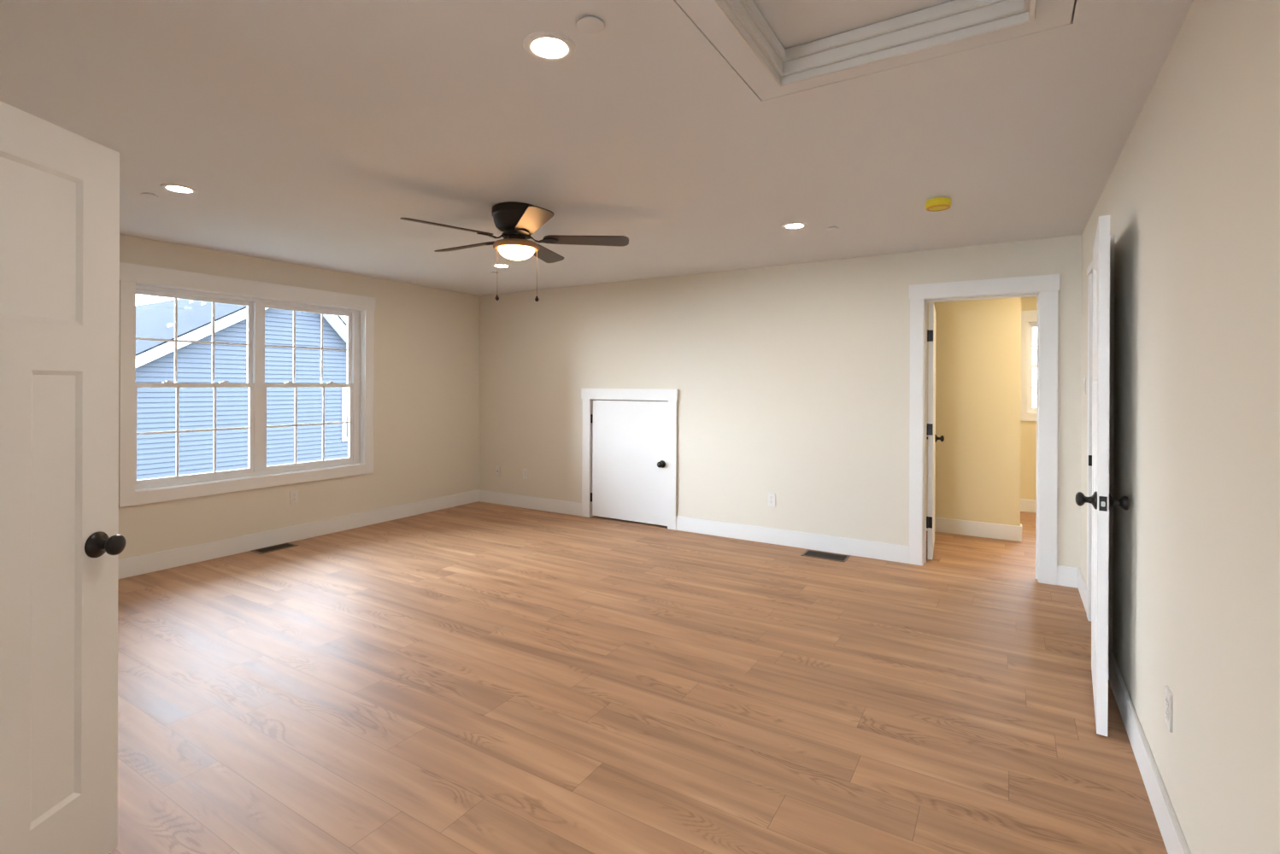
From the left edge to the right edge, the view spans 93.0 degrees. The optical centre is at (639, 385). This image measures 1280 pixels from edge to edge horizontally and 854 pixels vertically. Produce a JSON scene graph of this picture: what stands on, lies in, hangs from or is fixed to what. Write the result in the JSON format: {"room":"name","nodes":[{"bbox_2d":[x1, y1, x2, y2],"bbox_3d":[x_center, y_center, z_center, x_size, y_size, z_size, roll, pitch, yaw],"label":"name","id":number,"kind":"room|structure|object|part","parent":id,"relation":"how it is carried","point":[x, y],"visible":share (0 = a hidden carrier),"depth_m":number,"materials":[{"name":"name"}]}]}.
{"room":"empty bedroom","nodes":[
{"label":"empty bedroom","id":0,"kind":"room"},
{"bbox_2d":[118,234,479,559],"bbox_3d":[-4.325,0.147,3.256,0.160,2.409,9.363,0,0,31],"label":"wall","id":1,"kind":"structure","parent":0,"point":[426,431],"depth_m":6.04,"materials":[{"name":"beige paint"}]},
{"bbox_2d":[118,262,375,507],"bbox_3d":[-3.166,-0.002,5.107,0.153,1.707,1.993,0,0,31],"label":"window","id":2,"kind":"structure","parent":1,"relation":"in","point":[255,345],"depth_m":5.04,"materials":[{"name":"white plastic"}]},
{"bbox_3d":[-3.604,0.013,4.268,0.018,1.489,0.088,0,0,31],"label":"casing","id":3,"kind":"part","parent":2,"relation":"part of","materials":[{"name":"white paint"}]},
{"bbox_3d":[-3.463,-0.338,4.724,0.026,0.717,0.830,0,0,31],"label":"sash","id":4,"kind":"part","parent":2,"relation":"part of","materials":[{"name":"white plastic"}]},
{"bbox_3d":[-3.440,0.353,4.709,0.026,0.741,0.830,0,0,31],"label":"sash","id":5,"kind":"part","parent":2,"relation":"part of","materials":[{"name":"white plastic"}]},
{"bbox_3d":[-3.116,0.806,5.076,0.018,0.093,1.977,0,0,31],"label":"casing","id":6,"kind":"part","parent":2,"relation":"part of","materials":[{"name":"white paint"}]},
{"bbox_3d":[-3.107,-0.792,5.073,0.023,0.125,1.993,0,0,31],"label":"head casing","id":7,"kind":"part","parent":2,"relation":"part of","materials":[{"name":"white paint"}]},
{"bbox_3d":[-2.998,-0.336,5.487,0.026,0.717,0.828,0,0,31],"label":"sash","id":8,"kind":"part","parent":2,"relation":"part of","materials":[{"name":"white plastic"}]},
{"bbox_3d":[-2.976,0.354,5.472,0.026,0.741,0.828,0,0,31],"label":"sash","id":9,"kind":"part","parent":2,"relation":"part of","materials":[{"name":"white plastic"}]},
{"bbox_3d":[-2.622,0.016,5.880,0.018,1.489,0.092,0,0,31],"label":"casing","id":10,"kind":"part","parent":2,"relation":"part of","materials":[{"name":"white paint"}]},
{"bbox_2d":[289,490,298,504],"bbox_3d":[-3.003,0.973,5.272,0.008,0.116,0.072,0,0,31],"label":"wall outlet","id":11,"kind":"object","parent":1,"relation":"attached to","point":[293,495],"visible":1,"depth_m":5.27,"materials":[{"name":"white plastic"}]},
{"bbox_2d":[117,489,479,580],"bbox_3d":[-3.151,1.288,5.024,0.015,0.135,4.878,0,0,31],"label":"baseboard","id":12,"kind":"structure","parent":1,"relation":"attached to","point":[137,566],"depth_m":5.13,"materials":[{"name":"white paint"}]},
{"bbox_2d":[0,0,1193,295],"bbox_3d":[-0.538,-1.111,2.584,7.317,0.140,12.151,0,0,31],"label":"ceiling","id":13,"kind":"structure","parent":0,"point":[305,132],"depth_m":2.46,"materials":[{"name":"white paint"}]},
{"bbox_2d":[140,193,158,198],"bbox_3d":[-2.698,-1.045,3.339,0.078,0.011,0.078,0,0,31],"label":"sprinkler cover","id":14,"kind":"object","parent":13,"relation":"attached to","point":[146,195],"visible":1,"depth_m":3.33,"materials":[{"name":"white paint"}]},
{"bbox_2d":[159,183,198,193],"bbox_3d":[-2.454,-1.046,3.234,0.162,0.008,0.162,0,0,31],"label":"recessed light","id":15,"kind":"object","parent":13,"relation":"in","point":[171,187],"visible":1,"depth_m":3.22,"materials":[{"name":"white paint"}]},
{"bbox_2d":[492,264,510,268],"bbox_3d":[-1.210,-1.042,5.304,0.162,0.008,0.162,0,0,31],"label":"recessed light","id":16,"kind":"object","parent":13,"relation":"in","point":[500,266],"visible":1,"depth_m":5.29,"materials":[{"name":"white paint"}]},
{"bbox_2d":[400,201,628,301],"bbox_3d":[-0.775,-0.768,3.611,1.224,0.549,1.282,0,0,31],"label":"ceiling fan","id":17,"kind":"object","parent":13,"relation":"hanging from","point":[517,221],"visible":1,"depth_m":3.50,"materials":[{"name":"brown metal"}]},
{"bbox_3d":[-1.040,-0.867,3.316,0.510,0.034,0.130,0,0,-41],"label":"fan blade","id":18,"kind":"part","parent":17,"relation":"part of","materials":[{"name":"grey"}]},
{"bbox_3d":[-1.079,-0.867,3.797,0.510,0.034,0.130,0,0,31],"label":"fan blade","id":19,"kind":"part","parent":17,"relation":"part of","materials":[{"name":"grey"}]},
{"bbox_3d":[-0.850,-0.862,3.482,0.175,0.034,0.067,0,0,-41],"label":"blade arm","id":20,"kind":"part","parent":17,"relation":"part of","materials":[{"name":"brown metal"}]},
{"bbox_3d":[-0.729,-0.774,3.583,0.210,0.064,0.210,0,0,31],"label":"lamp glass","id":21,"kind":"part","parent":17,"relation":"part of","materials":[{"name":"white glass"}]},
{"bbox_3d":[-0.670,-0.862,3.437,0.067,0.034,0.175,0,0,-23],"label":"blade arm","id":22,"kind":"part","parent":17,"relation":"part of","materials":[{"name":"brown metal"}]},
{"bbox_3d":[-0.571,-0.864,3.205,0.130,0.034,0.510,0,0,-23],"label":"fan blade","id":23,"kind":"part","parent":17,"relation":"part of","materials":[{"name":"grey"}]},
{"bbox_3d":[-0.608,-0.664,3.583,0.003,0.295,0.003,0,0,31],"label":"pull chain","id":24,"kind":"part","parent":17,"relation":"part of","materials":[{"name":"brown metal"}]},
{"bbox_3d":[-0.572,-0.861,3.595,0.175,0.034,0.067,0,0,-5],"label":"blade arm","id":25,"kind":"part","parent":17,"relation":"part of","materials":[{"name":"brown metal"}]},
{"bbox_3d":[-0.634,-0.865,3.982,0.130,0.034,0.510,0,0,13],"label":"fan blade","id":26,"kind":"part","parent":17,"relation":"part of","materials":[{"name":"grey"}]},
{"bbox_3d":[-0.320,-0.864,3.617,0.510,0.034,0.130,0,0,-5],"label":"fan blade","id":27,"kind":"part","parent":17,"relation":"part of","materials":[{"name":"grey"}]},
{"bbox_2d":[522,30,575,61],"bbox_3d":[-0.277,-1.035,1.860,0.162,0.008,0.162,0,0,31],"label":"recessed light","id":28,"kind":"object","parent":13,"relation":"in","point":[544,45],"visible":1,"depth_m":1.85,"materials":[{"name":"white paint"}]},
{"bbox_2d":[576,16,604,33],"bbox_3d":[-0.142,-1.033,1.736,0.078,0.011,0.078,0,0,31],"label":"sprinkler cover","id":29,"kind":"object","parent":13,"relation":"attached to","point":[589,24],"visible":1,"depth_m":1.73,"materials":[{"name":"white paint"}]},
{"bbox_2d":[781,222,807,229],"bbox_3d":[1.001,-1.031,3.931,0.162,0.008,0.162,0,0,31],"label":"recessed light","id":30,"kind":"object","parent":13,"relation":"in","point":[792,226],"visible":1,"depth_m":3.92,"materials":[{"name":"white paint"}]},
{"bbox_2d":[827,226,839,230],"bbox_3d":[1.267,-1.029,3.979,0.078,0.011,0.078,0,0,31],"label":"sprinkler cover","id":31,"kind":"object","parent":13,"relation":"attached to","point":[832,228],"visible":1,"depth_m":3.96,"materials":[{"name":"white paint"}]},
{"bbox_2d":[675,0,1074,100],"bbox_3d":[0.435,-1.077,1.309,0.918,0.110,1.545,0,0,31],"label":"trim","id":32,"kind":"structure","parent":13,"relation":"attached to","point":[738,30],"depth_m":1.85,"materials":[{"name":"white paint"}]},
{"bbox_2d":[752,0,953,48],"bbox_3d":[0.436,-1.144,1.311,0.898,0.020,1.530,0,0,31],"label":"panel","id":33,"kind":"object","parent":32,"relation":"on","point":[794,22],"visible":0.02,"depth_m":1.85,"materials":[{"name":"white paint"}]},
{"bbox_3d":[0.436,-1.113,1.311,0.740,0.038,1.372,0,0,31],"label":"stepped moulding","id":34,"kind":"part","parent":32,"relation":"part of","materials":[{"name":"white paint"}]},
{"bbox_3d":[0.436,-1.073,1.311,0.740,0.042,1.372,0,0,31],"label":"stepped moulding","id":35,"kind":"part","parent":32,"relation":"part of","materials":[{"name":"white paint"}]},
{"bbox_2d":[925,196,951,211],"bbox_3d":[1.659,-1.007,3.376,0.132,0.050,0.132,0,0,31],"label":"smoke detector","id":36,"kind":"object","parent":13,"relation":"attached to","point":[940,203],"visible":1,"depth_m":3.33,"materials":[{"name":"yellow plastic"}]},
{"bbox_2d":[109,501,1168,853],"bbox_3d":[-0.549,1.428,2.586,7.317,0.120,12.151,0,0,31],"label":"floor","id":37,"kind":"structure","parent":0,"point":[478,678],"depth_m":2.64,"materials":[{"name":"brown wood"}]},
{"bbox_2d":[251,542,298,554],"bbox_3d":[-3.031,1.353,5.040,0.165,0.005,0.300,0,0,31],"label":"floor vent","id":38,"kind":"object","parent":37,"relation":"in","point":[287,545],"visible":1,"depth_m":5.04,"materials":[{"name":"brown metal"}]},
{"bbox_2d":[255,544,293,552],"bbox_3d":[-3.031,1.353,5.040,0.129,0.003,0.264,0,0,31],"label":"grille","id":39,"kind":"object","parent":38,"relation":"attached to","point":[279,547],"depth_m":5.03,"materials":[{"name":"brown metal"}]},
{"bbox_2d":[800,550,850,562],"bbox_3d":[1.493,1.373,4.884,0.345,0.005,0.195,0,0,31],"label":"floor vent","id":40,"kind":"object","parent":37,"relation":"in","point":[818,554],"visible":1,"depth_m":4.88,"materials":[{"name":"brown metal"}]},
{"bbox_2d":[804,551,845,560],"bbox_3d":[1.493,1.372,4.884,0.309,0.003,0.159,0,0,31],"label":"grille","id":41,"kind":"object","parent":40,"relation":"attached to","point":[818,554],"depth_m":4.88,"materials":[{"name":"brown metal"}]},
{"bbox_2d":[478,234,1081,569],"bbox_3d":[0.591,0.166,5.673,5.724,2.409,0.120,0,0,31],"label":"wall","id":42,"kind":"structure","parent":0,"point":[792,381],"depth_m":5.29,"materials":[{"name":"beige paint"}]},
{"bbox_2d":[495,465,499,476],"bbox_3d":[-1.628,0.983,6.943,0.072,0.116,0.016,0,0,31],"label":"cable jack","id":43,"kind":"object","parent":42,"relation":"attached to","point":[497,468],"visible":1,"depth_m":6.95,"materials":[{"name":"white plastic"}]},
{"bbox_2d":[522,468,528,479],"bbox_3d":[-1.272,0.981,6.731,0.072,0.116,0.008,0,0,31],"label":"wall outlet","id":44,"kind":"object","parent":42,"relation":"attached to","point":[525,470],"visible":1,"depth_m":6.73,"materials":[{"name":"white plastic"}]},
{"bbox_2d":[478,490,581,516],"bbox_3d":[-1.240,1.294,6.707,1.500,0.135,0.015,0,0,31],"label":"baseboard","id":45,"kind":"structure","parent":42,"relation":"attached to","point":[536,503],"depth_m":6.67,"materials":[{"name":"white paint"}]},
{"bbox_2d":[590,399,668,526],"bbox_3d":[-0.128,0.750,6.014,0.907,1.190,0.104,0,0,31],"label":"door","id":46,"kind":"structure","parent":42,"relation":"in","point":[630,438],"depth_m":6.02,"materials":[{"name":"white paint"}]},
{"bbox_3d":[0.198,0.757,5.795,0.072,0.072,0.070,0,0,31],"label":"knob","id":47,"kind":"part","parent":46,"relation":"part of","materials":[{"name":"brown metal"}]},
{"bbox_2d":[581,388,678,530],"bbox_3d":[-0.094,0.701,6.076,1.128,1.332,0.143,0,0,31],"label":"door frame","id":48,"kind":"structure","parent":42,"relation":"attached to","point":[588,396],"depth_m":6.01,"materials":[{"name":"white paint"}]},
{"bbox_3d":[-0.554,0.754,6.289,0.098,1.222,0.018,0,0,31],"label":"casing","id":49,"kind":"part","parent":48,"relation":"part of","materials":[{"name":"white paint"}]},
{"bbox_3d":[-0.123,0.090,6.024,1.128,0.110,0.023,0,0,31],"label":"head casing","id":50,"kind":"part","parent":48,"relation":"part of","materials":[{"name":"white paint"}]},
{"bbox_3d":[0.308,0.758,5.764,0.092,1.222,0.018,0,0,31],"label":"casing","id":51,"kind":"part","parent":48,"relation":"part of","materials":[{"name":"white paint"}]},
{"bbox_2d":[767,493,775,506],"bbox_3d":[1.141,0.992,5.262,0.072,0.116,0.008,0,0,31],"label":"wall outlet","id":52,"kind":"object","parent":42,"relation":"attached to","point":[771,496],"visible":1,"depth_m":5.26,"materials":[{"name":"white plastic"}]},
{"bbox_2d":[675,516,909,563],"bbox_3d":[1.211,1.306,5.214,2.027,0.135,0.015,0,0,31],"label":"baseboard","id":53,"kind":"structure","parent":42,"relation":"attached to","point":[895,553],"depth_m":5.13,"materials":[{"name":"white paint"}]},
{"bbox_2d":[926,302,944,559],"bbox_3d":[2.430,0.359,5.049,0.175,2.004,0.734,0,0,27],"label":"door","id":54,"kind":"structure","parent":42,"relation":"in","point":[932,437],"depth_m":4.74,"materials":[{"name":"white paint"}]},
{"bbox_3d":[2.608,0.464,5.280,0.070,0.072,0.072,0,0,27],"label":"knob","id":55,"kind":"part","parent":54,"relation":"part of","materials":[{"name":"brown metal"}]},
{"bbox_2d":[909,274,1059,585],"bbox_3d":[2.517,0.305,4.492,0.958,2.149,0.153,0,0,31],"label":"door frame","id":56,"kind":"structure","parent":42,"relation":"attached to","point":[1046,288],"depth_m":4.33,"materials":[{"name":"white paint"}]},
{"bbox_3d":[2.122,0.360,4.660,0.095,2.036,0.018,0,0,31],"label":"casing","id":57,"kind":"part","parent":56,"relation":"part of","materials":[{"name":"white paint"}]},
{"bbox_3d":[2.487,-0.713,4.436,0.958,0.113,0.023,0,0,31],"label":"head casing","id":58,"kind":"part","parent":56,"relation":"part of","materials":[{"name":"white paint"}]},
{"bbox_3d":[2.841,0.363,4.221,0.105,2.036,0.018,0,0,31],"label":"casing","id":59,"kind":"part","parent":56,"relation":"part of","materials":[{"name":"white paint"}]},
{"bbox_2d":[1056,565,1077,588],"bbox_3d":[2.933,1.314,4.166,0.117,0.135,0.015,0,0,31],"label":"baseboard","id":60,"kind":"structure","parent":42,"relation":"attached to","point":[1066,577],"depth_m":4.16,"materials":[{"name":"white paint"}]},
{"bbox_2d":[926,297,1021,526],"bbox_3d":[2.681,0.175,5.861,1.685,2.409,0.119,0,0,31],"label":"wall","id":61,"kind":"structure","parent":0,"point":[978,342],"depth_m":5.54,"materials":[{"name":"beige paint"}]},
{"bbox_2d":[926,517,1022,541],"bbox_3d":[2.680,1.312,5.851,1.703,0.135,0.134,0,0,31],"label":"baseboard","id":62,"kind":"structure","parent":61,"relation":"attached to","point":[943,525],"depth_m":5.53,"materials":[{"name":"white paint"}]},
{"bbox_2d":[1020,296,1037,500],"bbox_3d":[4.172,0.181,6.756,3.300,2.409,0.120,0,0,31],"label":"wall","id":63,"kind":"structure","parent":0,"point":[1028,429],"depth_m":6.64,"materials":[{"name":"beige paint"}]},
{"bbox_2d":[1020,499,1036,512],"bbox_3d":[4.132,1.317,6.700,3.300,0.135,0.015,0,0,31],"label":"baseboard","id":64,"kind":"structure","parent":63,"relation":"attached to","point":[1030,506],"depth_m":6.62,"materials":[{"name":"white paint"}]},
{"bbox_2d":[1020,310,1037,421],"bbox_3d":[4.611,-0.210,6.477,0.959,1.205,0.143,0,0,31],"label":"window","id":65,"kind":"structure","parent":63,"relation":"in","point":[1031,325],"depth_m":6.65,"materials":[{"name":"white plastic"}]},
{"bbox_3d":[4.209,-0.197,6.654,0.073,0.995,0.018,0,0,31],"label":"casing","id":66,"kind":"part","parent":65,"relation":"part of","materials":[{"name":"white paint"}]},
{"bbox_3d":[4.579,0.347,6.428,0.943,0.090,0.018,0,0,31],"label":"casing","id":67,"kind":"part","parent":65,"relation":"part of","materials":[{"name":"white paint"}]},
{"bbox_3d":[4.582,-0.753,6.425,0.959,0.120,0.023,0,0,31],"label":"head casing","id":68,"kind":"part","parent":65,"relation":"part of","materials":[{"name":"white paint"}]},
{"bbox_3d":[4.613,0.028,6.499,0.736,0.508,0.026,0,0,31],"label":"sash","id":69,"kind":"part","parent":65,"relation":"part of","materials":[{"name":"white plastic"}]},
{"bbox_3d":[4.631,-0.430,6.524,0.736,0.484,0.026,0,0,31],"label":"sash","id":70,"kind":"part","parent":65,"relation":"part of","materials":[{"name":"white plastic"}]},
{"bbox_2d":[1080,0,1279,853],"bbox_3d":[0.722,0.171,0.270,0.120,2.409,9.213,0,0,31],"label":"wall","id":71,"kind":"structure","parent":0,"point":[1191,196],"depth_m":1.52,"materials":[{"name":"beige paint"}]},
{"bbox_2d":[1077,568,1086,614],"bbox_3d":[2.836,1.314,3.880,0.015,0.135,0.603,0,0,31],"label":"baseboard","id":72,"kind":"structure","parent":71,"relation":"attached to","point":[1082,586],"depth_m":3.88,"materials":[{"name":"white paint"}]},
{"bbox_2d":[1082,377,1086,395],"bbox_3d":[2.864,0.007,3.911,0.012,0.116,0.072,0,0,31],"label":"light switch","id":73,"kind":"object","parent":71,"relation":"attached to","point":[1084,378],"visible":1,"depth_m":3.89,"materials":[{"name":"white plastic"}]},
{"bbox_2d":[1086,234,1115,680],"bbox_3d":[2.492,0.340,3.200,0.143,2.081,0.920,0,0,31],"label":"door frame","id":74,"kind":"structure","parent":71,"relation":"attached to","point":[1089,270],"depth_m":2.84,"materials":[{"name":"white paint"}]},
{"bbox_3d":[2.659,0.363,3.584,0.018,2.036,0.090,0,0,31],"label":"casing","id":75,"kind":"part","parent":74,"relation":"part of","materials":[{"name":"white paint"}]},
{"bbox_3d":[2.644,0.440,3.535,0.051,0.062,0.004,0,0,31],"label":"strike plate","id":76,"kind":"part","parent":74,"relation":"part of","materials":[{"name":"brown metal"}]},
{"bbox_3d":[2.445,-0.678,3.231,0.023,0.045,0.920,0,0,31],"label":"head casing","id":77,"kind":"part","parent":74,"relation":"part of","materials":[{"name":"white paint"}]},
{"bbox_3d":[2.227,0.362,2.876,0.018,2.036,0.090,0,0,31],"label":"casing","id":78,"kind":"part","parent":74,"relation":"part of","materials":[{"name":"white paint"}]},
{"bbox_2d":[1075,215,1130,736],"bbox_3d":[2.012,0.353,2.657,0.175,2.027,0.734,0,0,35],"label":"door","id":79,"kind":"structure","parent":71,"relation":"in","point":[1101,501],"depth_m":2.37,"materials":[{"name":"white paint"}]},
{"bbox_3d":[1.803,0.462,2.453,0.070,0.072,0.072,0,0,35],"label":"knob","id":80,"kind":"part","parent":79,"relation":"part of","materials":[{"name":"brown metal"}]},
{"bbox_3d":[1.805,0.462,2.365,0.025,0.057,0.002,0,0,35],"label":"latch plate","id":81,"kind":"part","parent":79,"relation":"part of","materials":[{"name":"metal"}]},
{"bbox_3d":[1.889,0.463,2.393,0.070,0.072,0.072,0,0,35],"label":"knob","id":82,"kind":"part","parent":79,"relation":"part of","materials":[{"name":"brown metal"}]},
{"bbox_2d":[1109,651,1191,853],"bbox_3d":[0.236,1.306,-0.389,0.015,0.135,7.555,0,0,31],"label":"baseboard","id":83,"kind":"structure","parent":71,"relation":"attached to","point":[1173,838],"depth_m":2.03,"materials":[{"name":"white paint"}]},
{"bbox_2d":[1164,686,1172,733],"bbox_3d":[1.594,0.976,1.831,0.008,0.116,0.072,0,0,31],"label":"wall outlet","id":84,"kind":"object","parent":71,"relation":"attached to","point":[1168,715],"visible":1,"depth_m":1.82,"materials":[{"name":"white plastic"}]},
{"bbox_2d":[1165,696,1168,708],"bbox_3d":[1.592,0.957,1.833,0.003,0.027,0.034,0,0,31],"label":"socket","id":85,"kind":"object","parent":84,"relation":"attached to","point":[1166,697],"depth_m":1.83,"materials":[{"name":"grey plastic"}]},
{"bbox_2d":[1165,709,1168,721],"bbox_3d":[1.592,0.996,1.833,0.003,0.027,0.034,0,0,31],"label":"socket","id":86,"kind":"object","parent":84,"relation":"attached to","point":[1166,710],"depth_m":1.83,"materials":[{"name":"grey plastic"}]},
{"label":"outside","id":87,"kind":"structure","parent":0,"visible":0},
{"bbox_3d":[-3.359,4.397,13.746,100.000,0.100,100.000,0,0,31],"label":"lawn","id":88,"kind":"structure","parent":87,"visible":0},
{"bbox_2d":[135,299,348,480],"bbox_3d":[-13.202,0.869,15.184,9.600,6.869,11.037,0,0,31],"label":"house","id":89,"kind":"structure","parent":88,"relation":"on","point":[155,360],"depth_m":13.54,"materials":[{"name":"blue plastic"}]},
{"bbox_3d":[-7.417,0.738,16.060,0.010,1.240,0.800,0,0,31],"label":"pane","id":90,"kind":"part","parent":89,"relation":"part of","materials":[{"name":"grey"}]},
{"bbox_3d":[-2.715,0.157,-0.650,0.120,2.409,4.365,0,0,31],"label":"wall","id":91,"kind":"structure","parent":0,"visible":0},
{"bbox_2d":[0,100,126,853],"bbox_3d":[-1.551,0.336,1.470,0.175,2.032,0.634,0,0,1],"label":"door","id":92,"kind":"structure","parent":91,"relation":"in","point":[61,544],"depth_m":1.60,"materials":[{"name":"white paint"}]},
{"bbox_3d":[-1.493,0.449,1.706,0.070,0.072,0.072,0,0,1],"label":"knob","id":93,"kind":"part","parent":92,"relation":"part of","materials":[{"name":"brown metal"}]}
]}

